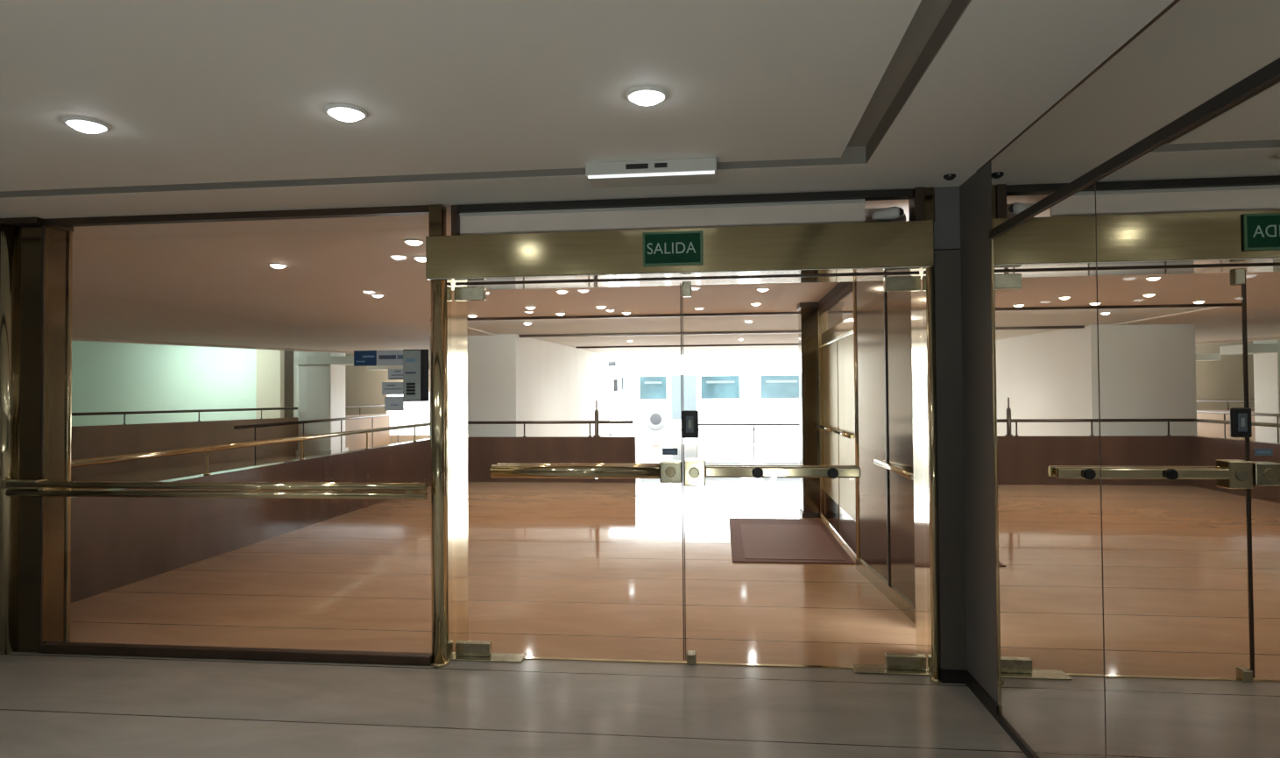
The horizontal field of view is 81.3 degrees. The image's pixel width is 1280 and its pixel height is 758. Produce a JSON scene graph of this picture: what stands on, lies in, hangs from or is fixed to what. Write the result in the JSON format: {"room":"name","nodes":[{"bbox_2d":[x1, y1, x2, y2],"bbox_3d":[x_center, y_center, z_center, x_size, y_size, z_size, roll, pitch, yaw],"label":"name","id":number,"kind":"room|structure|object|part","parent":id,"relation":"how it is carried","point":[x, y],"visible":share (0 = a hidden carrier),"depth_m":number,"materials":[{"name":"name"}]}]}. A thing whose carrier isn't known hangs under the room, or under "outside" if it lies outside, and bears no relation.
{"room":"building entrance lobby","nodes":[
{"label":"building entrance lobby","id":0,"kind":"room"},
{"bbox_2d":[71,339,284,426],"bbox_3d":[-13.361,0.036,21.000,6.950,4.000,0.200,-1,-1,6],"label":"wall","id":1,"kind":"structure","parent":0,"point":[107,376],"depth_m":20.87,"materials":[{"name":"paint"}]},
{"bbox_2d":[70,413,389,476],"bbox_3d":[-10.212,1.448,16.654,0.298,0.970,13.112,-1,-1,22],"label":"wall","id":2,"kind":"structure","parent":0,"point":[98,441],"depth_m":16.71,"materials":[{"name":"beige wood"}]},
{"bbox_2d":[71,404,384,424],"bbox_3d":[-10.231,0.827,16.599,0.228,0.270,13.010,-1,-1,22],"label":"handrail","id":3,"kind":"object","parent":2,"relation":"on","point":[366,406],"visible":0.65,"depth_m":16.93,"materials":[{"name":"brown metal"}]},
{"bbox_3d":[-10.232,0.722,16.601,0.228,0.060,13.010,-1,-1,22],"label":"rail","id":4,"kind":"part","parent":3,"relation":"part of","materials":[{"name":"brown metal"}]},
{"bbox_2d":[70,438,431,602],"bbox_3d":[-3.986,1.351,9.031,0.140,0.790,8.350,-1,-1,6],"label":"wall","id":5,"kind":"structure","parent":0,"point":[116,541],"depth_m":7.13,"materials":[{"name":"red wood"}]},
{"bbox_2d":[70,422,431,474],"bbox_3d":[-3.978,0.817,9.064,0.060,0.278,8.200,-1,-1,6],"label":"handrail","id":6,"kind":"object","parent":5,"relation":"on","point":[77,463],"visible":0.77,"depth_m":7.35,"materials":[{"name":"gold metal"}]},
{"bbox_3d":[-4.179,0.799,7.189,0.060,0.250,0.060,-1,-1,6],"label":"post","id":7,"kind":"part","parent":6,"relation":"part of","materials":[{"name":"gold metal"}]},
{"bbox_3d":[-4.004,0.827,8.819,0.060,0.250,0.060,-1,-1,6],"label":"post","id":8,"kind":"part","parent":6,"relation":"part of","materials":[{"name":"gold metal"}]},
{"bbox_3d":[-3.829,0.855,10.450,0.060,0.250,0.060,-1,-1,6],"label":"post","id":9,"kind":"part","parent":6,"relation":"part of","materials":[{"name":"gold metal"}]},
{"bbox_3d":[-3.654,0.883,12.080,0.060,0.250,0.060,-1,-1,6],"label":"post","id":10,"kind":"part","parent":6,"relation":"part of","materials":[{"name":"gold metal"}]},
{"bbox_2d":[293,351,297,417],"bbox_3d":[-9.422,0.358,21.125,0.550,3.300,0.500,-1,-1,6],"label":"wall panel","id":11,"kind":"object","parent":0,"point":[295,353],"visible":0.02,"depth_m":20.90,"materials":[{"name":"white paint"}]},
{"bbox_2d":[284,350,429,444],"bbox_3d":[-3.613,-0.011,22.569,26.000,4.000,0.200,-1,-1,6],"label":"wall","id":12,"kind":"structure","parent":0,"point":[363,385],"depth_m":23.00,"materials":[{"name":"beige paint"}]},
{"bbox_2d":[71,337,429,357],"bbox_3d":[-8.868,-0.765,15.456,1.482,0.150,20.998,-1,-1,25],"label":"trim","id":13,"kind":"structure","parent":12,"relation":"attached to","point":[73,338],"depth_m":15.60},
{"bbox_2d":[367,362,429,369],"bbox_3d":[-6.247,-0.354,21.022,2.900,0.170,0.350,-1,-1,6],"label":"light beam casing","id":14,"kind":"object","parent":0,"point":[369,367],"visible":0.24,"depth_m":20.95,"materials":[{"name":"white paint"}]},
{"bbox_2d":[0,444,1027,757],"bbox_3d":[-4.922,1.824,10.204,26.000,0.100,25.000,-1,-1,6],"label":"floor","id":15,"kind":"structure","parent":0,"point":[588,570],"depth_m":4.56,"materials":[{"name":"brown wood"}]},
{"bbox_2d":[0,216,73,655],"bbox_3d":[-3.771,0.344,4.622,0.308,2.640,0.265,-1,-1,6],"label":"pilaster","id":16,"kind":"object","parent":15,"relation":"on","point":[36,258],"visible":0.88,"depth_m":4.56,"materials":[{"name":"brown metal"}]},
{"bbox_2d":[2,205,431,665],"bbox_3d":[-2.514,0.330,4.399,2.635,2.640,0.143,-1,-1,6],"label":"window","id":17,"kind":"structure","parent":15,"relation":"on","point":[147,650],"depth_m":4.37,"materials":[{"name":"gold glass"}]},
{"bbox_3d":[-3.711,0.633,4.494,0.230,0.055,0.075,-1,-1,6],"label":"plate","id":18,"kind":"part","parent":17,"relation":"part of","materials":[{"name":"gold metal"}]},
{"bbox_3d":[-2.514,0.644,4.375,2.635,0.099,0.105,-1,-1,6],"label":"guard rail","id":19,"kind":"part","parent":17,"relation":"part of","materials":[{"name":"gold metal"}]},
{"bbox_2d":[353,350,376,366],"bbox_3d":[-1.601,-0.121,4.340,0.137,0.089,0.003,-1,-1,6],"label":"sticker","id":20,"kind":"object","parent":17,"relation":"attached to","point":[361,357],"visible":1,"depth_m":4.34,"materials":[{"name":"blue plastic"}]},
{"bbox_2d":[376,349,403,365],"bbox_3d":[-1.447,-0.122,4.324,0.168,0.089,0.003,-1,-1,6],"label":"sticker","id":21,"kind":"object","parent":17,"relation":"attached to","point":[384,357],"visible":1,"depth_m":4.32,"materials":[{"name":"paper"}]},
{"bbox_2d":[381,381,403,394],"bbox_3d":[-1.432,0.054,4.319,0.134,0.073,0.003,-1,-1,6],"label":"paper label","id":22,"kind":"object","parent":17,"relation":"attached to","point":[387,387],"visible":1,"depth_m":4.32,"materials":[{"name":"grey paper"}]},
{"bbox_2d":[384,396,403,410],"bbox_3d":[-1.424,0.143,4.317,0.115,0.082,0.003,-1,-1,6],"label":"paper label","id":23,"kind":"object","parent":17,"relation":"attached to","point":[391,403],"visible":1,"depth_m":4.32,"materials":[{"name":"grey paper"}]},
{"bbox_2d":[388,368,403,379],"bbox_3d":[-1.414,-0.027,4.319,0.097,0.060,0.003,-1,-1,6],"label":"paper label","id":24,"kind":"object","parent":17,"relation":"attached to","point":[392,373],"visible":1,"depth_m":4.32,"materials":[{"name":"grey paper"}]},
{"bbox_2d":[403,348,429,401],"bbox_3d":[-1.293,-0.021,4.288,0.150,0.302,0.039,-1,-1,6],"label":"intercom","id":25,"kind":"object","parent":17,"relation":"attached to","point":[415,362],"visible":1,"depth_m":4.28,"materials":[{"name":"black plastic"}]},
{"bbox_2d":[233,412,413,466],"bbox_3d":[-7.024,1.425,17.831,0.060,1.010,9.120,0,-1,2],"label":"handrail","id":26,"kind":"object","parent":15,"relation":"on","point":[255,426],"visible":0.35,"depth_m":16.08,"materials":[{"name":"brown metal"}]},
{"bbox_3d":[-7.186,1.369,13.913,0.060,0.980,0.060,-1,-1,6],"label":"post","id":27,"kind":"part","parent":26,"relation":"part of","materials":[{"name":"brown metal"}]},
{"bbox_3d":[-7.111,1.402,15.735,0.060,0.980,0.060,-1,-1,6],"label":"post","id":28,"kind":"part","parent":26,"relation":"part of","materials":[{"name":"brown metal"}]},
{"bbox_3d":[-7.028,0.950,17.839,0.060,0.060,9.120,0,-1,2],"label":"rail","id":29,"kind":"part","parent":26,"relation":"part of","materials":[{"name":"brown metal"}]},
{"bbox_3d":[-7.036,1.435,17.557,0.060,0.980,0.060,-1,-1,6],"label":"post","id":30,"kind":"part","parent":26,"relation":"part of","materials":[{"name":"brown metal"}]},
{"bbox_3d":[-6.960,1.467,19.379,0.060,0.980,0.060,-1,-1,6],"label":"post","id":31,"kind":"part","parent":26,"relation":"part of","materials":[{"name":"brown metal"}]},
{"bbox_2d":[295,351,353,454],"bbox_3d":[-8.153,0.375,19.831,1.650,3.200,0.900,-1,-1,6],"label":"square column","id":32,"kind":"structure","parent":15,"relation":"on","point":[321,375],"depth_m":19.47,"materials":[{"name":"white paint"}]},
{"bbox_2d":[430,279,449,668],"bbox_3d":[-1.156,0.535,4.289,0.112,2.204,0.112,-1,-1,6],"label":"brass post","id":33,"kind":"object","parent":15,"relation":"on","point":[439,458],"visible":1,"depth_m":4.25,"materials":[{"name":"gold metal"}]},
{"bbox_2d":[446,281,468,662],"bbox_3d":[-1.132,0.536,4.519,0.094,2.210,0.438,-1,-1,6],"label":"lining","id":34,"kind":"object","parent":15,"relation":"on","point":[456,311],"visible":0.57,"depth_m":4.49,"materials":[{"name":"gold metal"}]},
{"bbox_2d":[524,656,926,670],"bbox_3d":[0.252,1.623,4.260,2.680,0.006,0.024,-1,-1,6],"label":"threshold strip","id":35,"kind":"object","parent":15,"relation":"on","point":[526,657],"visible":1,"depth_m":4.25,"materials":[{"name":"gold metal"}]},
{"bbox_2d":[728,517,855,564],"bbox_3d":[1.504,1.674,7.867,1.090,0.016,2.320,-1,-1,6],"label":"doormat","id":36,"kind":"object","parent":15,"relation":"on","point":[775,540],"visible":1,"depth_m":7.55,"materials":[{"name":"brown carpet"}]},
{"bbox_2d":[796,302,819,517],"bbox_3d":[2.118,0.383,9.302,0.250,2.640,0.370,-1,-1,6],"label":"column","id":37,"kind":"structure","parent":15,"relation":"on","point":[807,311],"depth_m":9.14,"materials":[{"name":"brown metal"}]},
{"bbox_3d":[2.108,-0.907,9.325,0.250,0.060,0.370,-1,-1,6],"label":"cornice","id":38,"kind":"part","parent":37,"relation":"part of","materials":[{"name":"brown metal"}]},
{"bbox_2d":[817,281,855,554],"bbox_3d":[2.094,0.356,7.811,0.150,2.640,2.610,-1,-1,6],"label":"glass panel","id":39,"kind":"object","parent":15,"relation":"on","point":[835,345],"visible":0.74,"depth_m":7.90,"materials":[{"name":"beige glass"}]},
{"bbox_3d":[2.228,0.432,9.058,0.110,2.530,0.080,-1,-1,6],"label":"jamb post","id":40,"kind":"part","parent":39,"relation":"part of","materials":[{"name":"gold metal"}]},
{"bbox_3d":[2.171,0.626,8.417,0.040,2.060,1.120,-1,-1,6],"label":"door","id":41,"kind":"part","parent":39,"relation":"part of","materials":[{"name":"clear glass"}]},
{"bbox_3d":[2.156,1.486,8.403,0.010,0.300,1.060,-1,-1,6],"label":"kick plate","id":42,"kind":"part","parent":39,"relation":"part of","materials":[{"name":"clear glass"}]},
{"bbox_3d":[2.051,0.607,7.293,0.040,2.060,1.060,-1,-1,6],"label":"door","id":43,"kind":"part","parent":39,"relation":"part of","materials":[{"name":"clear glass"}]},
{"bbox_3d":[2.036,1.467,7.280,0.010,0.300,1.000,-1,-1,6],"label":"kick plate","id":44,"kind":"part","parent":39,"relation":"part of","materials":[{"name":"clear glass"}]},
{"bbox_2d":[852,280,915,623],"bbox_3d":[2.072,0.317,5.647,0.590,2.640,1.682,-1,-1,6],"label":"door","id":45,"kind":"structure","parent":15,"relation":"on","point":[882,340],"depth_m":5.66,"materials":[{"name":"clear glass"}]},
{"bbox_2d":[873,459,913,480],"bbox_3d":[1.818,0.634,5.277,0.097,0.045,1.001,-1,-1,4],"label":"handrail","id":46,"kind":"object","parent":45,"relation":"attached to","point":[907,473],"visible":0.89,"depth_m":5.14,"materials":[{"name":"gold metal"}]},
{"bbox_2d":[911,268,932,677],"bbox_3d":[1.622,0.509,4.229,0.087,2.210,0.448,-1,-1,6],"label":"door frame","id":47,"kind":"structure","parent":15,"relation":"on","point":[919,331],"depth_m":4.20,"materials":[{"name":"gold metal"}]},
{"bbox_2d":[926,268,941,683],"bbox_3d":[1.569,0.508,3.985,0.060,2.204,0.060,-1,-1,6],"label":"brass post","id":48,"kind":"object","parent":15,"relation":"on","point":[936,678],"visible":1,"depth_m":3.97,"materials":[{"name":"gold metal"}]},
{"bbox_2d":[931,161,997,721],"bbox_3d":[1.718,0.287,3.872,0.285,2.640,0.725,-1,-1,6],"label":"pillar","id":49,"kind":"structure","parent":15,"relation":"on","point":[963,222],"depth_m":3.92,"materials":[{"name":"paint"}]},
{"bbox_2d":[425,219,933,289],"bbox_3d":[0.195,-0.699,4.347,2.803,0.256,0.480,-1,-1,6],"label":"header","id":50,"kind":"structure","parent":49,"relation":"attached to","point":[849,251],"depth_m":4.14,"materials":[{"name":"gold metal"}]},
{"bbox_2d":[428,204,459,235],"bbox_3d":[-1.128,-0.909,4.339,0.158,0.186,0.145,-1,-1,6],"label":"post","id":51,"kind":"object","parent":50,"relation":"on","point":[436,212],"visible":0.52,"depth_m":4.28,"materials":[{"name":"brown metal"}]},
{"bbox_2d":[451,282,684,662],"bbox_3d":[-0.429,0.540,4.352,1.358,2.186,0.186,-1,-1,6],"label":"door","id":52,"kind":"structure","parent":50,"relation":"attached to","point":[667,470],"depth_m":4.29,"materials":[{"name":"gold glass"}]},
{"bbox_3d":[-0.886,1.632,4.370,0.425,0.010,0.125,-1,-1,6],"label":"floor plate","id":53,"kind":"part","parent":52,"relation":"part of","materials":[{"name":"gold metal"}]},
{"bbox_2d":[662,448,677,454],"bbox_3d":[0.172,0.418,4.282,0.088,0.038,0.004,-1,-1,6],"label":"sticker","id":54,"kind":"object","parent":52,"relation":"attached to","point":[665,451],"visible":1,"depth_m":4.28,"materials":[{"name":"blue paper"}]},
{"bbox_2d":[642,230,703,266],"bbox_3d":[0.180,-0.718,4.098,0.332,0.187,0.017,-1,-1,6],"label":"exit sign","id":55,"kind":"object","parent":50,"relation":"attached to","point":[666,248],"visible":1,"depth_m":4.09,"materials":[{"name":"green plastic"}]},
{"bbox_2d":[456,188,912,234],"bbox_3d":[0.224,-0.919,4.283,2.540,0.183,0.272,-1,-1,6],"label":"transom panel","id":56,"kind":"object","parent":50,"relation":"on","point":[836,207],"visible":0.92,"depth_m":4.19,"materials":[{"name":"white plastic"}]},
{"bbox_2d":[888,212,906,221],"bbox_3d":[1.468,-0.910,4.251,0.100,0.100,0.035,-1,-1,6],"label":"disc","id":57,"kind":"object","parent":56,"relation":"attached to","point":[901,218],"visible":0.19,"depth_m":4.23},
{"bbox_2d":[681,275,929,675],"bbox_3d":[0.909,0.526,4.196,1.328,2.186,0.150,-1,-1,6],"label":"door","id":58,"kind":"structure","parent":50,"relation":"attached to","point":[696,470],"depth_m":4.15,"materials":[{"name":"gold glass"}]},
{"bbox_2d":[681,410,698,438],"bbox_3d":[0.286,0.259,4.258,0.095,0.157,0.032,-1,-1,6],"label":"card reader","id":59,"kind":"object","parent":58,"relation":"attached to","point":[689,418],"visible":1,"depth_m":4.25,"materials":[{"name":"black plastic"}]},
{"bbox_3d":[0.658,0.525,4.161,0.060,0.059,0.028,-1,-1,6],"label":"black knob","id":60,"kind":"part","parent":58,"relation":"part of","materials":[{"name":"plastic"}]},
{"bbox_3d":[1.065,0.521,4.117,0.060,0.059,0.028,-1,-1,6],"label":"black knob","id":61,"kind":"part","parent":58,"relation":"part of","materials":[{"name":"plastic"}]},
{"bbox_3d":[1.381,1.610,4.126,0.395,0.010,0.125,-1,-1,6],"label":"floor plate","id":62,"kind":"part","parent":58,"relation":"part of","materials":[{"name":"gold metal"}]},
{"bbox_2d":[871,206,904,221],"bbox_3d":[1.367,-0.894,4.146,0.171,0.109,0.155,-1,-1,6],"label":"security camera","id":63,"kind":"object","parent":50,"relation":"on","point":[887,214],"visible":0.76,"depth_m":4.11,"materials":[{"name":"white plastic"}]},
{"bbox_2d":[908,186,934,221],"bbox_3d":[1.535,-0.935,4.056,0.105,0.186,0.140,-1,-1,6],"label":"block","id":64,"kind":"object","parent":50,"relation":"on","point":[922,204],"visible":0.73,"depth_m":3.99,"materials":[{"name":"brown metal"}]},
{"bbox_3d":[1.560,-0.935,4.058,0.055,0.186,0.130,-1,-1,6],"label":"plate","id":65,"kind":"part","parent":64,"relation":"part of","materials":[{"name":"brown metal"}]},
{"bbox_3d":[1.785,0.252,3.865,0.150,2.570,0.725,-1,-1,6],"label":"panel","id":66,"kind":"part","parent":49,"relation":"part of","materials":[{"name":"grey paint"}]},
{"bbox_2d":[429,333,608,438],"bbox_3d":[-2.452,0.569,18.108,2.150,2.660,8.400,-1,-1,6],"label":"wall","id":67,"kind":"structure","parent":0,"point":[511,377],"depth_m":14.84,"materials":[{"name":"grey paint"}]},
{"bbox_2d":[430,310,853,348],"bbox_3d":[2.855,-0.854,13.801,11.050,0.055,7.320,-1,-1,6],"label":"trim","id":68,"kind":"structure","parent":67,"relation":"attached to","point":[851,311],"depth_m":13.62,"materials":[{"name":"brown metal"}]},
{"bbox_2d":[467,436,636,482],"bbox_3d":[-1.838,1.407,13.069,3.550,0.790,0.140,-1,-1,6],"label":"wall","id":69,"kind":"structure","parent":0,"point":[484,452],"depth_m":12.97,"materials":[{"name":"red wood"}]},
{"bbox_2d":[467,400,633,436],"bbox_3d":[-1.858,0.698,13.083,3.500,0.630,0.120,-1,-1,6],"label":"handrail","id":70,"kind":"object","parent":69,"relation":"on","point":[596,421],"visible":0.8,"depth_m":13.01,"materials":[{"name":"brown metal"}]},
{"bbox_3d":[-1.858,0.763,13.082,3.500,0.052,0.052,-1,-1,6],"label":"rail","id":71,"kind":"part","parent":70,"relation":"part of","materials":[{"name":"brown metal"}]},
{"bbox_3d":[-0.755,0.687,12.965,0.120,0.630,0.120,-1,-1,6],"label":"post","id":72,"kind":"part","parent":70,"relation":"part of","materials":[{"name":"brown metal"}]},
{"bbox_2d":[0,0,1174,355],"bbox_3d":[-1.904,-0.936,10.934,20.300,0.120,27.000,-1,-1,6],"label":"ceiling","id":73,"kind":"structure","parent":0,"point":[187,91],"depth_m":3.03,"materials":[{"name":"paint"}]},
{"bbox_2d":[61,115,111,133],"bbox_3d":[-2.205,-1.002,2.970,0.159,0.034,0.159,-1,-1,6],"label":"recessed light","id":74,"kind":"object","parent":73,"relation":"in","point":[81,123],"visible":1,"depth_m":2.94,"materials":[{"name":"white paint"}]},
{"bbox_2d":[268,262,288,268],"bbox_3d":[-3.014,-0.937,6.205,0.148,0.034,0.148,-1,-1,6],"label":"recessed light","id":75,"kind":"object","parent":73,"relation":"in","point":[279,265],"visible":1,"depth_m":6.17,"materials":[{"name":"white paint"}]},
{"bbox_2d":[323,103,367,121],"bbox_3d":[-1.131,-1.012,2.865,0.159,0.034,0.159,-1,-1,6],"label":"recessed light","id":76,"kind":"object","parent":73,"relation":"in","point":[344,112],"visible":1,"depth_m":2.83,"materials":[{"name":"white paint"}]},
{"bbox_2d":[370,293,384,297],"bbox_3d":[-2.859,-0.903,8.119,0.148,0.034,0.148,-1,-1,6],"label":"recessed light","id":77,"kind":"object","parent":73,"relation":"in","point":[377,295],"visible":1,"depth_m":8.07,"materials":[{"name":"white paint"}]},
{"bbox_2d":[403,238,424,245],"bbox_3d":[-1.604,-0.964,5.289,0.148,0.034,0.148,-1,-1,6],"label":"recessed light","id":78,"kind":"object","parent":73,"relation":"in","point":[410,241],"visible":1,"depth_m":5.25,"materials":[{"name":"white paint"}]},
{"bbox_2d":[412,255,425,261],"bbox_3d":[-1.736,-0.952,5.937,0.148,0.034,0.148,-1,-1,6],"label":"recessed light","id":79,"kind":"object","parent":73,"relation":"in","point":[421,258],"visible":0.76,"depth_m":5.89,"materials":[{"name":"white paint"}]},
{"bbox_2d":[466,314,477,317],"bbox_3d":[-2.321,-0.867,10.323,0.148,0.034,0.148,-1,-1,6],"label":"recessed light","id":80,"kind":"object","parent":73,"relation":"in","point":[470,315],"visible":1,"depth_m":10.28,"materials":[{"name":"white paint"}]},
{"bbox_2d":[0,0,971,198],"bbox_3d":[-2.843,-1.116,0.732,7.212,0.118,6.510,-1,-1,6],"label":"groove","id":81,"kind":"object","parent":73,"relation":"attached to","point":[933,21],"visible":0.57,"depth_m":3.38,"materials":[{"name":"paint"}]},
{"bbox_2d":[524,305,536,309],"bbox_3d":[-1.377,-0.892,9.368,0.148,0.034,0.148,-1,-1,6],"label":"recessed light","id":82,"kind":"object","parent":73,"relation":"in","point":[526,307],"visible":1,"depth_m":9.32,"materials":[{"name":"white paint"}]},
{"bbox_2d":[555,289,568,293],"bbox_3d":[-0.829,-0.923,7.921,0.148,0.034,0.148,-1,-1,6],"label":"recessed light","id":83,"kind":"object","parent":73,"relation":"in","point":[557,291],"visible":1,"depth_m":7.88,"materials":[{"name":"white paint"}]},
{"bbox_2d":[594,305,607,308],"bbox_3d":[-0.492,-0.899,9.373,0.148,0.034,0.148,-1,-1,6],"label":"recessed light","id":84,"kind":"object","parent":73,"relation":"in","point":[597,307],"visible":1,"depth_m":9.34,"materials":[{"name":"white paint"}]},
{"bbox_2d":[624,85,668,106],"bbox_3d":[0.024,-1.024,2.727,0.159,0.034,0.159,-1,-1,6],"label":"recessed light","id":85,"kind":"object","parent":73,"relation":"in","point":[645,95],"visible":1,"depth_m":2.69,"materials":[{"name":"white paint"}]},
{"bbox_2d":[585,157,716,188],"bbox_3d":[0.060,-0.988,3.600,0.620,0.074,0.224,-1,-1,6],"label":"emergency light","id":86,"kind":"object","parent":73,"relation":"attached to","point":[702,170],"visible":1,"depth_m":3.51,"materials":[{"name":"white plastic"}]},
{"bbox_2d":[749,302,762,305],"bbox_3d":[1.427,-0.917,9.167,0.148,0.034,0.148,-1,-1,6],"label":"recessed light","id":87,"kind":"object","parent":73,"relation":"in","point":[752,303],"visible":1,"depth_m":9.13,"materials":[{"name":"white paint"}]},
{"bbox_2d":[756,287,770,291],"bbox_3d":[1.298,-0.940,7.874,0.148,0.034,0.148,-1,-1,6],"label":"recessed light","id":88,"kind":"object","parent":73,"relation":"in","point":[761,289],"visible":1,"depth_m":7.83,"materials":[{"name":"white paint"}]},
{"bbox_2d":[943,173,955,180],"bbox_3d":[1.573,-1.021,3.782,0.060,0.026,0.060,-1,-1,6],"label":"smoke detector","id":89,"kind":"object","parent":73,"relation":"attached to","point":[951,176],"visible":1,"depth_m":3.76,"materials":[{"name":"black plastic"}]},
{"bbox_2d":[976,0,1178,172],"bbox_3d":[1.325,-1.091,0.379,0.014,0.006,6.700,-1,-1,6],"label":"trim","id":90,"kind":"structure","parent":73,"relation":"attached to","point":[1175,1],"depth_m":2.57,"materials":[{"name":"brown metal"}]},
{"bbox_3d":[1.403,0.144,0.259,0.138,2.800,6.520,-1,-1,6],"label":"wall","id":91,"kind":"structure","parent":0,"visible":0},
{"bbox_2d":[996,714,1036,757],"bbox_3d":[1.333,1.529,0.245,0.022,0.030,6.524,-1,-1,6],"label":"baseboard","id":92,"kind":"structure","parent":91,"relation":"attached to","point":[1018,741],"depth_m":3.27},
{"bbox_2d":[990,181,1105,757],"bbox_3d":[1.624,0.442,3.024,0.014,2.300,0.981,-1,-1,6],"label":"wall mirror","id":93,"kind":"object","parent":91,"relation":"attached to","point":[1052,684],"depth_m":2.93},
{"bbox_2d":[1095,181,1106,757],"bbox_3d":[1.573,0.438,2.532,0.008,2.232,0.008,-1,-1,6],"label":"joint","id":94,"kind":"object","parent":93,"relation":"attached to","point":[1095,181],"visible":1,"depth_m":2.54,"materials":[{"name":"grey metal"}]},
{"bbox_2d":[989,57,1279,239],"bbox_3d":[1.315,-0.737,0.286,0.022,0.040,6.524,-1,-1,6],"label":"rail","id":95,"kind":"object","parent":91,"relation":"attached to","point":[1269,73],"visible":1,"depth_m":2.16,"materials":[{"name":"black metal"}]},
{"bbox_2d":[991,0,1279,228],"bbox_3d":[1.506,-0.893,2.035,0.008,0.332,2.978,-1,-1,6],"label":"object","id":96,"kind":"structure","parent":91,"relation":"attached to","point":[1195,51],"depth_m":2.27,"materials":[{"name":"white paint"}]},
{"bbox_2d":[1096,77,1279,757],"bbox_3d":[1.519,0.429,2.032,0.008,2.232,0.999,-1,-1,6],"label":"wall mirror","id":97,"kind":"object","parent":91,"relation":"attached to","point":[1188,229],"visible":1,"depth_m":2.04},
{"label":"outside","id":98,"kind":"structure","parent":0,"visible":0},
{"bbox_2d":[388,406,799,444],"bbox_3d":[8.177,2.528,52.541,85.000,0.130,62.000,-1,-1,6],"label":"ground","id":99,"kind":"structure","parent":98,"point":[671,433],"depth_m":29.84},
{"bbox_2d":[608,360,616,435],"bbox_3d":[-1.146,0.699,27.421,0.558,2.759,0.400,-1,-1,6],"label":"pole","id":100,"kind":"object","parent":99,"relation":"on","point":[610,363],"visible":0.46,"depth_m":27.38,"materials":[{"name":"grey metal"}]},
{"bbox_2d":[613,354,799,430],"bbox_3d":[4.904,0.574,30.898,11.749,3.000,2.800,-1,-1,6],"label":"bus","id":101,"kind":"object","parent":99,"relation":"on","point":[721,388],"visible":0.56,"depth_m":30.00,"materials":[{"name":"white paint"}]},
{"bbox_2d":[613,379,617,391],"bbox_3d":[-0.991,0.257,30.204,0.180,0.500,0.150,-1,-1,6],"label":"mirror","id":102,"kind":"object","parent":101,"relation":"attached to","point":[615,381],"depth_m":30.13,"materials":[{"name":"plastic"}]},
{"bbox_2d":[644,381,661,383],"bbox_3d":[0.530,0.146,30.233,0.700,0.100,0.020,-1,-1,6],"label":"vent","id":103,"kind":"object","parent":101,"relation":"attached to","point":[646,382],"depth_m":30.22,"materials":[{"name":"white plastic"}]},
{"bbox_3d":[1.780,0.734,30.119,1.000,1.800,0.050,-1,-1,6],"label":"door","id":104,"kind":"part","parent":101,"relation":"part of","materials":[{"name":"white glass"}]},
{"bbox_2d":[706,380,734,382],"bbox_3d":[3.229,0.120,29.944,1.130,0.100,0.020,-1,-1,6],"label":"vent","id":105,"kind":"object","parent":101,"relation":"attached to","point":[707,381],"depth_m":29.93,"materials":[{"name":"white plastic"}]},
{"bbox_2d":[765,380,797,382],"bbox_3d":[5.635,0.096,29.686,1.230,0.100,0.020,-1,-1,6],"label":"vent","id":106,"kind":"object","parent":101,"relation":"attached to","point":[767,381],"depth_m":29.68,"materials":[{"name":"white plastic"}]},
{"bbox_2d":[696,423,799,443],"bbox_3d":[4.081,1.640,22.417,5.100,0.614,0.067,-1,-1,6],"label":"railing","id":107,"kind":"object","parent":99,"relation":"on","point":[699,424],"visible":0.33,"depth_m":22.48,"materials":[{"name":"grey metal"}]},
{"bbox_3d":[4.079,1.367,22.422,5.100,0.067,0.067,-1,-1,6],"label":"rail","id":108,"kind":"part","parent":107,"relation":"part of","materials":[{"name":"grey metal"}]}
]}

